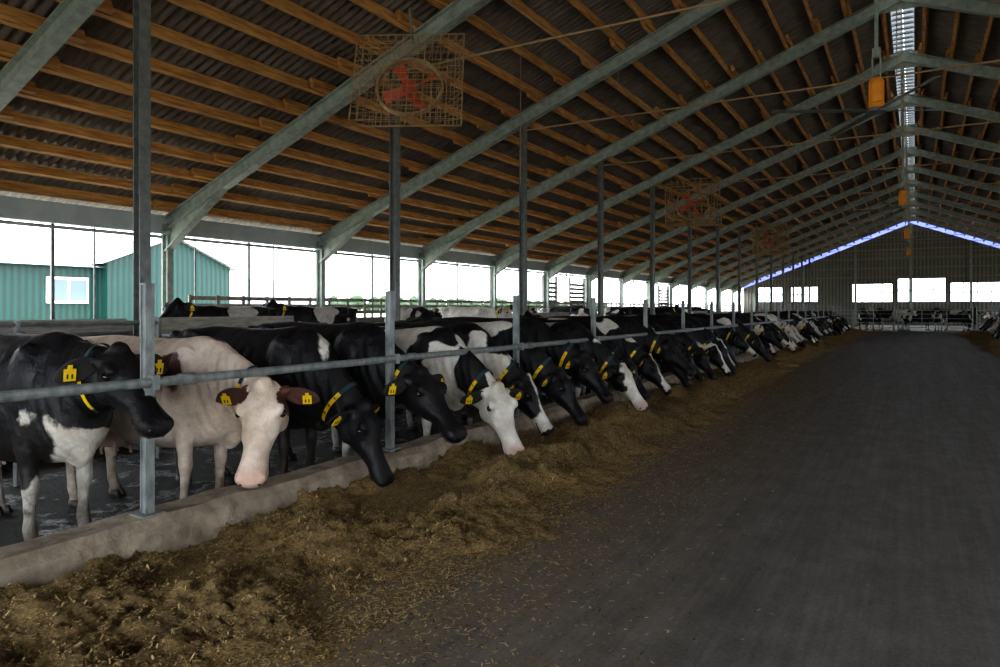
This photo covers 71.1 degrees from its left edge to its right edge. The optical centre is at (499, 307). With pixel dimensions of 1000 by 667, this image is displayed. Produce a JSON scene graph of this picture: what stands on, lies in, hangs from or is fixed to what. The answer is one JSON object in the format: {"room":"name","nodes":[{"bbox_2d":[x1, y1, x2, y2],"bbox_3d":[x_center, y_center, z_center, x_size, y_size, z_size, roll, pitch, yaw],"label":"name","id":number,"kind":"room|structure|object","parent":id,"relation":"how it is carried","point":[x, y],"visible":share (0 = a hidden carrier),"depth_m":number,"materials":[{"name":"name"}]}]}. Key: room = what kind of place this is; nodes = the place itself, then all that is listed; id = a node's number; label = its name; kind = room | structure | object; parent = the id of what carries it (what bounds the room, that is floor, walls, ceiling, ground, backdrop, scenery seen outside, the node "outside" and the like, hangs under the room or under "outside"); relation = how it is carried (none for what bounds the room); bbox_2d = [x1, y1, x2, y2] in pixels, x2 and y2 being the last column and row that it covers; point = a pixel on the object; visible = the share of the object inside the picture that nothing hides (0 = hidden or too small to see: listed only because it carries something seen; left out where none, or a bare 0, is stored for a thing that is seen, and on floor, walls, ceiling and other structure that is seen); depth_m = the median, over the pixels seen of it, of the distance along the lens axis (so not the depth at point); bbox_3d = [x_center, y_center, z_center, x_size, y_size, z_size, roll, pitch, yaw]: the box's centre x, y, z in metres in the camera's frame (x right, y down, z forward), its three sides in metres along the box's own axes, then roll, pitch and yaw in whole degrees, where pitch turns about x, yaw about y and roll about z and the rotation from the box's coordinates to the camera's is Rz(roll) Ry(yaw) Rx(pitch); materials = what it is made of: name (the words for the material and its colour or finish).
{"room":"farm building","nodes":[
{"label":"farm building","id":0,"kind":"room"},
{"bbox_2d":[0,195,743,337],"bbox_3d":[4.109,-0.155,37.072,0.380,4.110,82.430,0,0,31],"label":"wall","id":1,"kind":"structure","parent":0,"point":[13,208],"depth_m":19.98,"materials":[{"name":"metal"}]},
{"bbox_2d":[0,0,905,283],"bbox_3d":[10.504,-5.155,33.996,15.400,6.104,81.800,0,0,31],"label":"ceiling","id":2,"kind":"structure","parent":0,"point":[791,17],"depth_m":17.19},
{"bbox_2d":[0,326,984,546],"bbox_3d":[17.386,1.800,29.916,30.000,0.100,81.200,0,0,31],"label":"floor","id":3,"kind":"structure","parent":0,"point":[53,513],"depth_m":7.27,"materials":[{"name":"concrete"}]},
{"bbox_2d":[0,331,173,540],"bbox_3d":[-3.415,0.960,5.234,3.071,1.579,0.868,0,0,31],"label":"cow","id":4,"kind":"object","parent":3,"relation":"on","point":[71,429],"visible":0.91,"depth_m":4.85},
{"bbox_2d":[123,0,150,449],"bbox_3d":[-4.523,-1.405,8.843,0.300,6.311,0.300,0,0,31],"label":"steel column","id":5,"kind":"structure","parent":3,"relation":"on","point":[141,8],"depth_m":8.81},
{"bbox_2d":[162,223,172,337],"bbox_3d":[-7.909,-0.075,16.662,0.200,3.850,0.160,0,0,31],"label":"wall column","id":6,"kind":"structure","parent":3,"relation":"on","point":[167,257],"depth_m":16.64,"materials":[{"name":"metal"}]},
{"bbox_2d":[65,335,319,508],"bbox_3d":[-2.736,0.992,5.941,2.806,1.516,0.843,0,0,30],"label":"cow","id":7,"kind":"object","parent":3,"relation":"on","point":[221,414],"visible":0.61,"depth_m":5.60},
{"bbox_2d":[169,326,393,486],"bbox_3d":[-2.197,0.959,6.731,2.798,1.583,0.856,0,0,29],"label":"cow","id":8,"kind":"object","parent":3,"relation":"on","point":[341,405],"visible":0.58,"depth_m":6.28},
{"bbox_2d":[317,241,324,306],"bbox_3d":[-5.359,-0.075,20.963,0.200,3.850,0.160,0,0,31],"label":"wall column","id":9,"kind":"structure","parent":3,"relation":"on","point":[320,266],"depth_m":20.95,"materials":[{"name":"metal"}]},
{"bbox_2d":[247,321,467,460],"bbox_3d":[-1.594,0.943,7.290,3.110,1.615,0.873,0,0,34],"label":"cow","id":10,"kind":"object","parent":3,"relation":"on","point":[421,392],"visible":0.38,"depth_m":6.81},
{"bbox_2d":[0,310,764,486],"bbox_3d":[9.785,0.927,34.344,3.053,1.646,79.067,0,0,31],"label":"rails","id":11,"kind":"object","parent":3,"relation":"on","point":[164,326],"visible":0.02,"depth_m":8.36,"materials":[{"name":"grey metal"}]},
{"bbox_2d":[389,65,399,320],"bbox_3d":[-1.973,-1.405,13.144,0.300,6.311,0.300,0,0,31],"label":"steel column","id":12,"kind":"structure","parent":3,"relation":"on","point":[394,132],"depth_m":13.12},
{"bbox_2d":[368,311,440,413],"bbox_3d":[-1.717,0.905,11.481,0.872,1.690,3.013,0,0,26],"label":"cow","id":13,"kind":"object","parent":3,"relation":"on","point":[424,316],"visible":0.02,"depth_m":12.20},
{"bbox_2d":[419,252,425,307],"bbox_3d":[-2.809,-0.075,25.264,0.200,3.850,0.160,0,0,31],"label":"wall column","id":14,"kind":"structure","parent":3,"relation":"on","point":[422,274],"depth_m":25.26,"materials":[{"name":"metal"}]},
{"bbox_2d":[0,329,844,587],"bbox_3d":[8.579,1.564,22.975,0.433,0.472,59.875,0,0,31],"label":"curb","id":15,"kind":"object","parent":3,"relation":"on","point":[198,518],"visible":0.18,"depth_m":4.84,"materials":[{"name":"concrete"}]},
{"bbox_2d":[0,283,841,518],"bbox_3d":[8.299,0.620,22.399,0.182,1.561,58.000,0,0,31],"label":"rail fence","id":16,"kind":"object","parent":15,"relation":"on","point":[150,382],"visible":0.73,"depth_m":5.14,"materials":[{"name":"metal"}]},
{"bbox_2d":[331,326,524,454],"bbox_3d":[-0.911,0.976,8.083,2.991,1.548,0.860,0,0,33],"label":"cow","id":17,"kind":"object","parent":3,"relation":"on","point":[468,381],"visible":0.43,"depth_m":7.60},
{"bbox_2d":[373,321,553,436],"bbox_3d":[-0.687,0.959,8.908,2.936,1.583,0.856,0,0,29],"label":"cow","id":18,"kind":"object","parent":3,"relation":"on","point":[504,369],"visible":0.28,"depth_m":8.41},
{"bbox_2d":[491,260,496,307],"bbox_3d":[-0.260,-0.075,29.565,0.200,3.850,0.160,0,0,31],"label":"wall column","id":19,"kind":"structure","parent":3,"relation":"on","point":[493,269],"depth_m":29.55,"materials":[{"name":"metal"}]},
{"bbox_2d":[406,321,587,431],"bbox_3d":[-0.193,0.961,9.589,2.970,1.578,0.856,0,0,31],"label":"cow","id":20,"kind":"object","parent":3,"relation":"on","point":[552,380],"visible":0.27,"depth_m":9.05},
{"bbox_2d":[430,317,613,419],"bbox_3d":[0.212,0.937,10.337,3.132,1.626,0.882,0,0,31],"label":"cow","id":21,"kind":"object","parent":3,"relation":"on","point":[578,364],"visible":0.33,"depth_m":9.79},
{"bbox_2d":[519,124,527,314],"bbox_3d":[0.576,-1.405,17.445,0.300,6.311,0.300,0,0,31],"label":"steel column","id":22,"kind":"structure","parent":3,"relation":"on","point":[523,188],"depth_m":17.43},
{"bbox_2d":[545,267,549,308],"bbox_3d":[2.290,-0.075,33.866,0.200,3.850,0.160,0,0,31],"label":"wall column","id":23,"kind":"structure","parent":3,"relation":"on","point":[547,282],"depth_m":33.86,"materials":[{"name":"metal"}]},
{"bbox_2d":[586,271,590,315],"bbox_3d":[4.840,-0.075,38.167,0.200,3.850,0.160,0,0,31],"label":"wall column","id":24,"kind":"structure","parent":3,"relation":"on","point":[588,285],"depth_m":38.15,"materials":[{"name":"metal"}]},
{"bbox_2d":[540,318,649,399],"bbox_3d":[1.075,0.961,11.874,2.942,1.578,0.856,0,0,29],"label":"cow","id":25,"kind":"object","parent":3,"relation":"on","point":[621,356],"visible":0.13,"depth_m":11.36},
{"bbox_2d":[546,321,647,409],"bbox_3d":[0.909,0.977,10.887,3.020,1.547,0.839,0,0,34],"label":"cow","id":26,"kind":"object","parent":3,"relation":"on","point":[622,378],"visible":0.26,"depth_m":10.33},
{"bbox_2d":[597,161,603,315],"bbox_3d":[3.126,-1.405,21.746,0.300,6.311,0.300,0,0,31],"label":"steel column","id":27,"kind":"structure","parent":3,"relation":"on","point":[600,164],"depth_m":21.74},
{"bbox_2d":[539,318,671,400],"bbox_3d":[1.581,0.961,12.548,3.006,1.578,0.863,0,0,31],"label":"cow","id":28,"kind":"object","parent":3,"relation":"on","point":[648,369],"visible":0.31,"depth_m":11.98},
{"bbox_2d":[547,315,695,397],"bbox_3d":[2.129,0.945,13.270,3.177,1.609,0.881,0,0,31],"label":"cow","id":29,"kind":"object","parent":3,"relation":"on","point":[660,348],"visible":0.3,"depth_m":12.74},
{"bbox_2d":[586,319,691,390],"bbox_3d":[2.484,0.983,14.056,2.878,1.534,0.856,0,0,38],"label":"cow","id":30,"kind":"object","parent":3,"relation":"on","point":[686,382],"visible":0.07,"depth_m":13.24},
{"bbox_2d":[589,321,703,389],"bbox_3d":[2.895,1.015,14.838,2.754,1.471,0.820,0,0,24],"label":"cow","id":31,"kind":"object","parent":3,"relation":"on","point":[685,353],"visible":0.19,"depth_m":14.38},
{"bbox_2d":[650,185,655,314],"bbox_3d":[5.676,-1.405,26.047,0.300,6.311,0.300,0,0,31],"label":"steel column","id":32,"kind":"structure","parent":3,"relation":"on","point":[652,188],"depth_m":26.02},
{"bbox_2d":[609,321,716,385],"bbox_3d":[3.422,1.014,15.384,2.761,1.472,0.821,0,0,38],"label":"cow","id":33,"kind":"object","parent":3,"relation":"on","point":[701,359],"visible":0.27,"depth_m":14.77},
{"bbox_2d":[625,314,735,367],"bbox_3d":[4.364,0.952,17.558,2.996,1.597,0.890,0,0,27],"label":"cow","id":34,"kind":"object","parent":3,"relation":"on","point":[718,339],"visible":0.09,"depth_m":17.32},
{"bbox_2d":[633,318,730,375],"bbox_3d":[3.830,0.993,16.069,2.842,1.515,0.845,0,0,24],"label":"cow","id":35,"kind":"object","parent":3,"relation":"on","point":[711,349],"visible":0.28,"depth_m":15.60},
{"bbox_2d":[629,316,736,373],"bbox_3d":[4.158,0.966,16.706,2.942,1.568,0.875,0,0,34],"label":"cow","id":36,"kind":"object","parent":3,"relation":"on","point":[693,321],"visible":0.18,"depth_m":16.15},
{"bbox_2d":[688,210,691,313],"bbox_3d":[8.226,-1.405,30.348,0.300,6.311,0.300,0,0,31],"label":"steel column","id":37,"kind":"structure","parent":3,"relation":"on","point":[690,214],"depth_m":30.33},
{"bbox_2d":[659,316,756,369],"bbox_3d":[5.413,0.982,19.039,2.991,1.536,0.858,0,0,32],"label":"cow","id":38,"kind":"object","parent":3,"relation":"on","point":[735,339],"visible":0.18,"depth_m":18.49},
{"bbox_2d":[694,316,738,367],"bbox_3d":[4.781,0.983,18.271,2.878,1.534,0.856,0,0,35],"label":"cow","id":39,"kind":"object","parent":3,"relation":"on","point":[703,322],"visible":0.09,"depth_m":17.60},
{"bbox_2d":[716,216,719,312],"bbox_3d":[10.775,-1.405,34.649,0.300,6.311,0.300,0,0,31],"label":"steel column","id":40,"kind":"structure","parent":3,"relation":"on","point":[717,217],"depth_m":34.66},
{"bbox_2d":[676,314,770,361],"bbox_3d":[6.083,0.958,19.795,2.965,1.583,0.883,0,0,27],"label":"cow","id":41,"kind":"object","parent":3,"relation":"on","point":[753,341],"visible":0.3,"depth_m":19.31},
{"bbox_2d":[694,313,782,354],"bbox_3d":[7.274,0.954,22.093,3.099,1.592,0.888,0,0,23],"label":"cow","id":42,"kind":"object","parent":3,"relation":"on","point":[764,333],"visible":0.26,"depth_m":21.64},
{"bbox_2d":[738,226,740,312],"bbox_3d":[13.325,-1.405,38.950,0.300,6.311,0.300,0,0,31],"label":"steel column","id":43,"kind":"structure","parent":3,"relation":"on","point":[739,227],"depth_m":38.94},
{"bbox_2d":[755,234,757,311],"bbox_3d":[15.875,-1.405,43.251,0.300,6.311,0.300,0,0,31],"label":"steel column","id":44,"kind":"structure","parent":3,"relation":"on","point":[756,256],"depth_m":43.23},
{"bbox_2d":[723,313,800,344],"bbox_3d":[9.212,0.964,25.168,3.053,1.571,0.877,0,0,33],"label":"cow","id":45,"kind":"object","parent":3,"relation":"on","point":[790,333],"visible":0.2,"depth_m":24.54},
{"bbox_2d":[744,314,788,346],"bbox_3d":[8.158,0.973,23.674,3.026,1.554,0.868,0,0,32],"label":"cow","id":46,"kind":"object","parent":3,"relation":"on","point":[777,335],"visible":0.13,"depth_m":23.00},
{"bbox_2d":[770,241,772,310],"bbox_3d":[18.424,-1.405,47.552,0.300,6.311,0.300,0,0,31],"label":"steel column","id":47,"kind":"structure","parent":3,"relation":"on","point":[771,256],"depth_m":47.56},
{"bbox_2d":[756,316,795,351],"bbox_3d":[8.790,1.008,24.362,2.784,1.484,0.827,0,0,28],"label":"cow","id":48,"kind":"object","parent":3,"relation":"on","point":[783,334],"visible":0.16,"depth_m":23.85},
{"bbox_2d":[782,247,783,310],"bbox_3d":[20.974,-1.405,51.853,0.300,6.311,0.300,0,0,31],"label":"steel column","id":49,"kind":"structure","parent":3,"relation":"on","point":[782,247],"depth_m":51.85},
{"bbox_2d":[749,312,820,339],"bbox_3d":[11.486,0.955,28.684,3.094,1.589,0.887,0,0,33],"label":"cow","id":50,"kind":"object","parent":3,"relation":"on","point":[800,325],"visible":0.34,"depth_m":28.18},
{"bbox_2d":[769,314,804,342],"bbox_3d":[9.998,0.981,26.663,2.990,1.538,0.859,0,0,23],"label":"cow","id":51,"kind":"object","parent":3,"relation":"on","point":[792,327],"visible":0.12,"depth_m":26.08},
{"bbox_2d":[816,311,847,330],"bbox_3d":[18.210,0.958,40.050,3.082,1.584,0.884,0,0,29],"label":"cow","id":52,"kind":"object","parent":3,"relation":"on","point":[839,322],"visible":0.2,"depth_m":39.50},
{"bbox_3d":[7.102,1.600,35.315,6.400,0.200,78.000,0,0,31],"label":"bed","id":53,"kind":"object","parent":3,"relation":"on","visible":0},
{"bbox_2d":[159,298,279,316],"bbox_3d":[-5.431,0.655,13.565,0.872,1.690,3.013,0,0,29],"label":"cow","id":54,"kind":"object","parent":53,"relation":"on","point":[177,307],"visible":0.41,"depth_m":13.19},
{"bbox_2d":[262,299,356,323],"bbox_3d":[-4.405,0.655,15.981,0.872,1.690,3.013,0,0,36],"label":"cow","id":55,"kind":"object","parent":53,"relation":"on","point":[331,314],"visible":0.34,"depth_m":15.89},
{"bbox_2d":[384,306,441,321],"bbox_3d":[-2.227,0.726,18.738,0.872,1.548,2.990,0,0,21],"label":"cow","id":56,"kind":"object","parent":53,"relation":"on","point":[405,312],"visible":0.23,"depth_m":18.11},
{"bbox_2d":[432,305,512,317],"bbox_3d":[-0.770,0.710,21.462,2.999,1.580,0.840,0,0,21],"label":"cow","id":57,"kind":"object","parent":53,"relation":"on","point":[501,312],"visible":0.4,"depth_m":21.20},
{"bbox_2d":[534,307,589,315],"bbox_3d":[2.300,0.726,27.774,2.990,1.548,0.872,0,0,41],"label":"cow","id":58,"kind":"object","parent":53,"relation":"on","point":[574,311],"visible":0.28,"depth_m":27.15},
{"bbox_2d":[596,307,649,315],"bbox_3d":[5.759,0.726,31.505,2.990,1.548,0.872,0,0,26],"label":"cow","id":59,"kind":"object","parent":53,"relation":"on","point":[607,310],"visible":0.17,"depth_m":31.37},
{"bbox_2d":[638,304,685,314],"bbox_3d":[8.437,0.655,37.079,3.013,1.690,0.872,0,0,1],"label":"cow","id":60,"kind":"object","parent":53,"relation":"on","point":[660,310],"visible":0.25,"depth_m":36.92},
{"bbox_2d":[0,0,999,283],"bbox_3d":[6.269,-5.150,11.164,29.748,5.819,36.100,0,0,31],"label":"roof","id":61,"kind":"structure","parent":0,"point":[11,16],"depth_m":16.25,"materials":[{"name":"wood"}]},
{"bbox_2d":[0,0,103,111],"bbox_3d":[2.445,-4.670,4.712,30.109,6.659,0.200,0,0,31],"label":"rafter","id":62,"kind":"object","parent":61,"relation":"attached to","point":[69,15],"depth_m":10.01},
{"bbox_2d":[162,0,491,251],"bbox_3d":[4.994,-4.670,9.013,30.109,6.659,0.200,0,0,31],"label":"rafter","id":63,"kind":"object","parent":61,"relation":"attached to","point":[183,218],"depth_m":14.39,"materials":[{"name":"metal"}]},
{"bbox_2d":[348,7,464,126],"bbox_3d":[-1.558,-4.095,12.026,1.891,2.213,0.985,0,0,2],"label":"wall fan","id":64,"kind":"object","parent":61,"relation":"hanging from","point":[409,88],"visible":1,"depth_m":12.05,"materials":[{"name":"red metal"}]},
{"bbox_2d":[520,55,520,185],"bbox_3d":[0.436,-4.005,14.855,0.015,2.809,0.014,0,0,31],"label":"pull cord","id":65,"kind":"object","parent":61,"relation":"hanging from","point":[520,55],"visible":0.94,"depth_m":14.85,"materials":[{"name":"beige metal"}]},
{"bbox_2d":[317,0,736,262],"bbox_3d":[7.544,-4.670,13.314,30.109,6.659,0.200,0,0,31],"label":"rafter","id":66,"kind":"object","parent":61,"relation":"attached to","point":[335,237],"depth_m":17.36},
{"bbox_2d":[406,0,730,70],"bbox_3d":[4.994,-6.052,9.013,16.000,3.296,0.036,0,0,31],"label":"rod","id":67,"kind":"object","parent":61,"relation":"attached to","point":[718,1],"visible":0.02,"depth_m":11.11,"materials":[{"name":"beige metal"}]},
{"bbox_2d":[665,174,721,226],"bbox_3d":[7.450,-4.167,27.136,2.075,2.116,1.086,0,0,11],"label":"wall fan","id":68,"kind":"object","parent":61,"relation":"hanging from","point":[691,206],"visible":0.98,"depth_m":27.14,"materials":[{"name":"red metal"}]},
{"bbox_2d":[419,0,999,270],"bbox_3d":[10.094,-4.670,17.615,30.109,6.659,0.200,0,0,31],"label":"rafter","id":69,"kind":"object","parent":61,"relation":"attached to","point":[437,248],"depth_m":19.99,"materials":[{"name":"metal"}]},
{"bbox_2d":[492,50,999,275],"bbox_3d":[12.643,-4.670,21.916,30.109,6.659,0.200,0,0,31],"label":"rafter","id":70,"kind":"object","parent":61,"relation":"attached to","point":[910,59],"depth_m":24.09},
{"bbox_2d":[504,0,999,254],"bbox_3d":[17.360,-5.377,29.873,11.226,0.477,80.700,0,0,31],"label":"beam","id":71,"kind":"structure","parent":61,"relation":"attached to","point":[504,0],"depth_m":16.98,"materials":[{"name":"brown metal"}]},
{"bbox_2d":[526,0,999,130],"bbox_3d":[7.544,-6.052,13.314,16.000,3.296,0.036,0,0,31],"label":"rod","id":72,"kind":"object","parent":61,"relation":"attached to","point":[992,61],"visible":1,"depth_m":14.20,"materials":[{"name":"beige metal"}]},
{"bbox_2d":[751,220,789,254],"bbox_3d":[16.018,-4.164,41.588,2.088,2.123,1.099,0,0,11],"label":"wall fan","id":73,"kind":"object","parent":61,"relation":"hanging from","point":[755,239],"visible":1,"depth_m":41.60,"materials":[{"name":"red metal"}]},
{"bbox_2d":[545,93,999,279],"bbox_3d":[15.193,-4.670,26.217,30.109,6.659,0.200,0,0,31],"label":"rafter","id":74,"kind":"object","parent":61,"relation":"attached to","point":[560,263],"depth_m":28.51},
{"bbox_2d":[587,123,999,282],"bbox_3d":[17.743,-4.670,30.518,30.109,6.659,0.200,0,0,31],"label":"rafter","id":75,"kind":"object","parent":61,"relation":"attached to","point":[611,262],"depth_m":32.35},
{"bbox_2d":[603,10,999,165],"bbox_3d":[10.094,-6.052,17.615,16.000,3.296,0.036,0,0,31],"label":"rod","id":76,"kind":"object","parent":61,"relation":"attached to","point":[901,10],"visible":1,"depth_m":18.11,"materials":[{"name":"beige metal"}]},
{"bbox_2d":[620,146,999,285],"bbox_3d":[20.293,-4.670,34.819,30.109,6.659,0.200,0,0,31],"label":"rafter","id":77,"kind":"object","parent":61,"relation":"attached to","point":[631,273],"depth_m":36.87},
{"bbox_2d":[648,164,999,287],"bbox_3d":[22.842,-4.670,39.120,30.109,6.659,0.200,0,0,31],"label":"rafter","id":78,"kind":"object","parent":61,"relation":"attached to","point":[661,274],"depth_m":40.84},
{"bbox_2d":[655,158,999,188],"bbox_3d":[12.643,-6.052,21.916,16.000,3.296,0.036,0,0,31],"label":"rod","id":79,"kind":"object","parent":61,"relation":"attached to","point":[991,158],"visible":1,"depth_m":22.88,"materials":[{"name":"beige metal"}]},
{"bbox_2d":[670,179,999,288],"bbox_3d":[25.392,-4.670,43.421,30.109,6.659,0.200,0,0,31],"label":"rafter","id":80,"kind":"object","parent":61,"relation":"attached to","point":[678,279],"depth_m":45.02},
{"bbox_2d":[692,190,999,289],"bbox_3d":[27.942,-4.670,47.723,30.109,6.659,0.200,0,0,31],"label":"rafter","id":81,"kind":"object","parent":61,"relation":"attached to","point":[697,281],"depth_m":49.47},
{"bbox_2d":[696,108,998,205],"bbox_3d":[15.193,-6.052,26.217,16.000,3.296,0.036,0,0,31],"label":"rod","id":82,"kind":"object","parent":61,"relation":"attached to","point":[905,108],"visible":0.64,"depth_m":26.26,"materials":[{"name":"beige metal"}]},
{"bbox_2d":[706,200,999,291],"bbox_3d":[30.491,-4.670,52.024,30.109,6.659,0.200,0,0,31],"label":"rafter","id":83,"kind":"object","parent":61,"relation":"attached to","point":[711,284],"depth_m":53.91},
{"bbox_2d":[720,208,999,292],"bbox_3d":[33.041,-4.670,56.325,30.109,6.659,0.200,0,0,31],"label":"rafter","id":84,"kind":"object","parent":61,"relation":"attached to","point":[724,286],"depth_m":58.00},
{"bbox_2d":[721,200,999,218],"bbox_3d":[17.743,-6.052,30.518,16.000,3.296,0.036,0,0,31],"label":"rod","id":85,"kind":"object","parent":61,"relation":"attached to","point":[996,200],"visible":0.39,"depth_m":31.51,"materials":[{"name":"beige metal"}]},
{"bbox_2d":[732,215,999,293],"bbox_3d":[35.591,-4.670,60.626,30.109,6.659,0.200,0,0,31],"label":"rafter","id":86,"kind":"object","parent":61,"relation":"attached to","point":[744,283],"depth_m":62.15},
{"bbox_2d":[741,214,996,228],"bbox_3d":[20.293,-6.052,34.819,16.000,3.296,0.036,0,0,31],"label":"rod","id":87,"kind":"object","parent":61,"relation":"attached to","point":[985,214],"visible":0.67,"depth_m":35.66,"materials":[{"name":"beige metal"}]},
{"bbox_2d":[770,0,983,136],"bbox_3d":[6.351,-5.599,11.812,2.546,4.599,2.546,0,0,-43],"label":"ceiling fan","id":88,"kind":"object","parent":61,"relation":"hanging from","point":[876,106],"visible":1,"depth_m":11.78,"materials":[{"name":"metal"}]},
{"bbox_2d":[760,224,999,236],"bbox_3d":[22.842,-6.052,39.120,16.000,3.296,0.036,0,0,31],"label":"rod","id":89,"kind":"object","parent":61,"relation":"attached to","point":[991,224],"visible":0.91,"depth_m":39.43,"materials":[{"name":"beige metal"}]},
{"bbox_2d":[776,187,999,242],"bbox_3d":[25.392,-6.052,43.422,16.000,3.296,0.036,0,0,31],"label":"rod","id":90,"kind":"object","parent":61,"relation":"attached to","point":[909,187],"visible":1,"depth_m":43.41,"materials":[{"name":"beige metal"}]},
{"bbox_2d":[868,144,933,242],"bbox_3d":[19.842,-5.640,34.157,2.546,4.680,2.546,0,0,-33],"label":"ceiling fan","id":91,"kind":"object","parent":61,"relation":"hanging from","point":[906,230],"visible":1,"depth_m":34.13,"materials":[{"name":"metal"}]},
{"bbox_2d":[889,7,915,53],"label":"vent","id":92,"kind":"object","parent":61,"relation":"in","point":[909,29],"depth_m":20.76,"materials":[{"name":"metal"}]},
{"bbox_2d":[894,67,915,95],"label":"vent","id":93,"kind":"object","parent":61,"relation":"in","point":[910,80],"depth_m":25.41,"materials":[{"name":"metal"}]},
{"bbox_2d":[849,69,963,212],"bbox_3d":[13.263,-5.640,23.060,2.546,4.680,2.546,0,0,7],"label":"ceiling fan","id":94,"kind":"object","parent":61,"relation":"hanging from","point":[902,193],"visible":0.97,"depth_m":23.04,"materials":[{"name":"metal"}]},
{"bbox_2d":[897,107,915,124],"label":"vent","id":95,"kind":"object","parent":61,"relation":"in","point":[910,115],"depth_m":30.01,"materials":[{"name":"metal"}]},
{"bbox_2d":[900,135,914,147],"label":"vent","id":96,"kind":"object","parent":61,"relation":"in","point":[910,140],"depth_m":34.59,"materials":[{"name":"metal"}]},
{"bbox_2d":[883,187,935,257],"bbox_3d":[26.216,-5.640,44.909,2.546,4.680,2.546,0,0,17],"label":"ceiling fan","id":97,"kind":"object","parent":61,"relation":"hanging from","point":[908,248],"visible":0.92,"depth_m":44.88,"materials":[{"name":"metal"}]},
{"bbox_2d":[259,325,999,666],"bbox_3d":[17.386,1.720,29.916,8.200,0.240,81.200,0,0,31],"label":"floor","id":98,"kind":"structure","parent":0,"point":[917,580],"depth_m":4.56,"materials":[{"name":"concrete"}]},
{"bbox_2d":[0,328,871,666],"bbox_3d":[10.415,1.470,23.452,2.400,0.320,53.970,0,0,31],"label":"silage feed","id":99,"kind":"object","parent":98,"relation":"on","point":[784,358],"visible":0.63,"depth_m":4.56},
{"bbox_2d":[0,367,873,666],"bbox_3d":[2.876,1.471,8.996,4.227,0.258,18.047,0,0,31],"label":"straw","id":100,"kind":"object","parent":98,"relation":"on","point":[208,644],"visible":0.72,"depth_m":4.24,"materials":[{"name":"plant"}]},
{"bbox_2d":[856,307,869,330],"bbox_3d":[25.857,0.778,49.900,0.848,1.643,2.929,0,0,31],"label":"cow","id":101,"kind":"object","parent":98,"relation":"on","point":[862,314],"visible":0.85,"depth_m":49.53},
{"bbox_2d":[833,307,894,331],"bbox_3d":[24.913,0.750,48.007,3.761,1.700,0.070,0,0,31],"label":"gate","id":102,"kind":"object","parent":98,"relation":"on","point":[853,313],"visible":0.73,"depth_m":47.67,"materials":[{"name":"metal"}]},
{"bbox_2d":[867,308,885,329],"bbox_3d":[27.265,0.778,50.835,0.848,1.643,2.929,0,0,11],"label":"cow","id":103,"kind":"object","parent":98,"relation":"on","point":[877,314],"visible":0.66,"depth_m":50.41},
{"bbox_2d":[880,309,902,329],"bbox_3d":[28.848,0.848,52.336,2.907,1.505,0.848,0,0,21],"label":"cow","id":104,"kind":"object","parent":98,"relation":"on","point":[888,313],"visible":0.31,"depth_m":52.07},
{"bbox_2d":[891,309,917,330],"bbox_3d":[28.272,0.832,48.880,0.816,1.536,2.915,0,0,1],"label":"cow","id":105,"kind":"object","parent":98,"relation":"on","point":[901,314],"visible":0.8,"depth_m":48.65},
{"bbox_2d":[902,307,940,329],"bbox_3d":[30.540,0.778,50.403,2.929,1.643,0.848,0,0,11],"label":"cow","id":106,"kind":"object","parent":98,"relation":"on","point":[926,314],"visible":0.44,"depth_m":50.17},
{"bbox_2d":[897,306,972,331],"bbox_3d":[28.636,0.750,46.148,4.261,1.700,0.070,0,0,31],"label":"gate","id":107,"kind":"object","parent":98,"relation":"on","point":[921,318],"visible":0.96,"depth_m":46.04,"materials":[{"name":"metal"}]},
{"bbox_2d":[932,309,945,330],"bbox_3d":[30.316,0.848,48.321,0.848,1.505,2.907,0,0,41],"label":"cow","id":108,"kind":"object","parent":98,"relation":"on","point":[936,314],"visible":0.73,"depth_m":47.95},
{"bbox_2d":[934,307,973,329],"bbox_3d":[32.692,0.778,50.802,2.929,1.643,0.848,0,0,41],"label":"cow","id":109,"kind":"object","parent":98,"relation":"on","point":[951,314],"visible":0.31,"depth_m":50.34},
{"bbox_2d":[962,307,980,330],"bbox_3d":[31.780,0.778,47.208,0.848,1.643,2.929,0,0,21],"label":"cow","id":110,"kind":"object","parent":98,"relation":"on","point":[969,320],"visible":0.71,"depth_m":46.96},
{"bbox_2d":[950,329,999,356],"bbox_3d":[18.167,1.469,25.547,2.400,0.323,42.480,0,0,31],"label":"silage feed","id":111,"kind":"object","parent":98,"relation":"on","point":[992,345],"visible":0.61,"depth_m":32.69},
{"bbox_2d":[743,221,999,327],"bbox_3d":[38.039,-3.230,64.755,30.000,10.060,0.300,0,0,31],"label":"wall","id":112,"kind":"structure","parent":0,"point":[835,280],"depth_m":65.49,"materials":[{"name":"metal"}]},
{"bbox_2d":[915,6,999,238],"bbox_3d":[24.268,-5.155,25.837,15.400,6.104,81.800,0,0,31],"label":"ceiling","id":113,"kind":"structure","parent":0,"point":[972,27],"depth_m":25.28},
{"label":"outside","id":114,"kind":"structure","parent":0,"visible":0},
{"bbox_2d":[357,311,742,316],"bbox_3d":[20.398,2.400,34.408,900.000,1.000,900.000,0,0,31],"label":"ground","id":115,"kind":"structure","parent":114,"point":[367,314],"depth_m":177.36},
{"bbox_2d":[0,237,237,320],"bbox_3d":[-29.400,-0.860,29.925,12.900,5.920,33.500,0,0,31],"label":"farm building","id":116,"kind":"structure","parent":115,"relation":"on","point":[24,263],"depth_m":34.87,"materials":[{"name":"teal painted corrugated metal"},{"name":"white window frame"},{"name":"glass"}]},
{"bbox_2d":[230,279,327,303],"bbox_3d":[-21.275,-0.200,58.240,10.000,4.400,11.500,0,0,31],"label":"polytunnel","id":117,"kind":"structure","parent":115,"relation":"on","point":[238,287],"depth_m":57.22,"materials":[{"name":"plastic"}]},
{"bbox_2d":[327,295,607,309],"bbox_3d":[-20.811,-1.283,350.437,22.275,9.551,354.883,0,0,31],"label":"tree line","id":118,"kind":"object","parent":115,"relation":"on","point":[413,297],"visible":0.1,"depth_m":320.61,"materials":[{"name":"green plant"}]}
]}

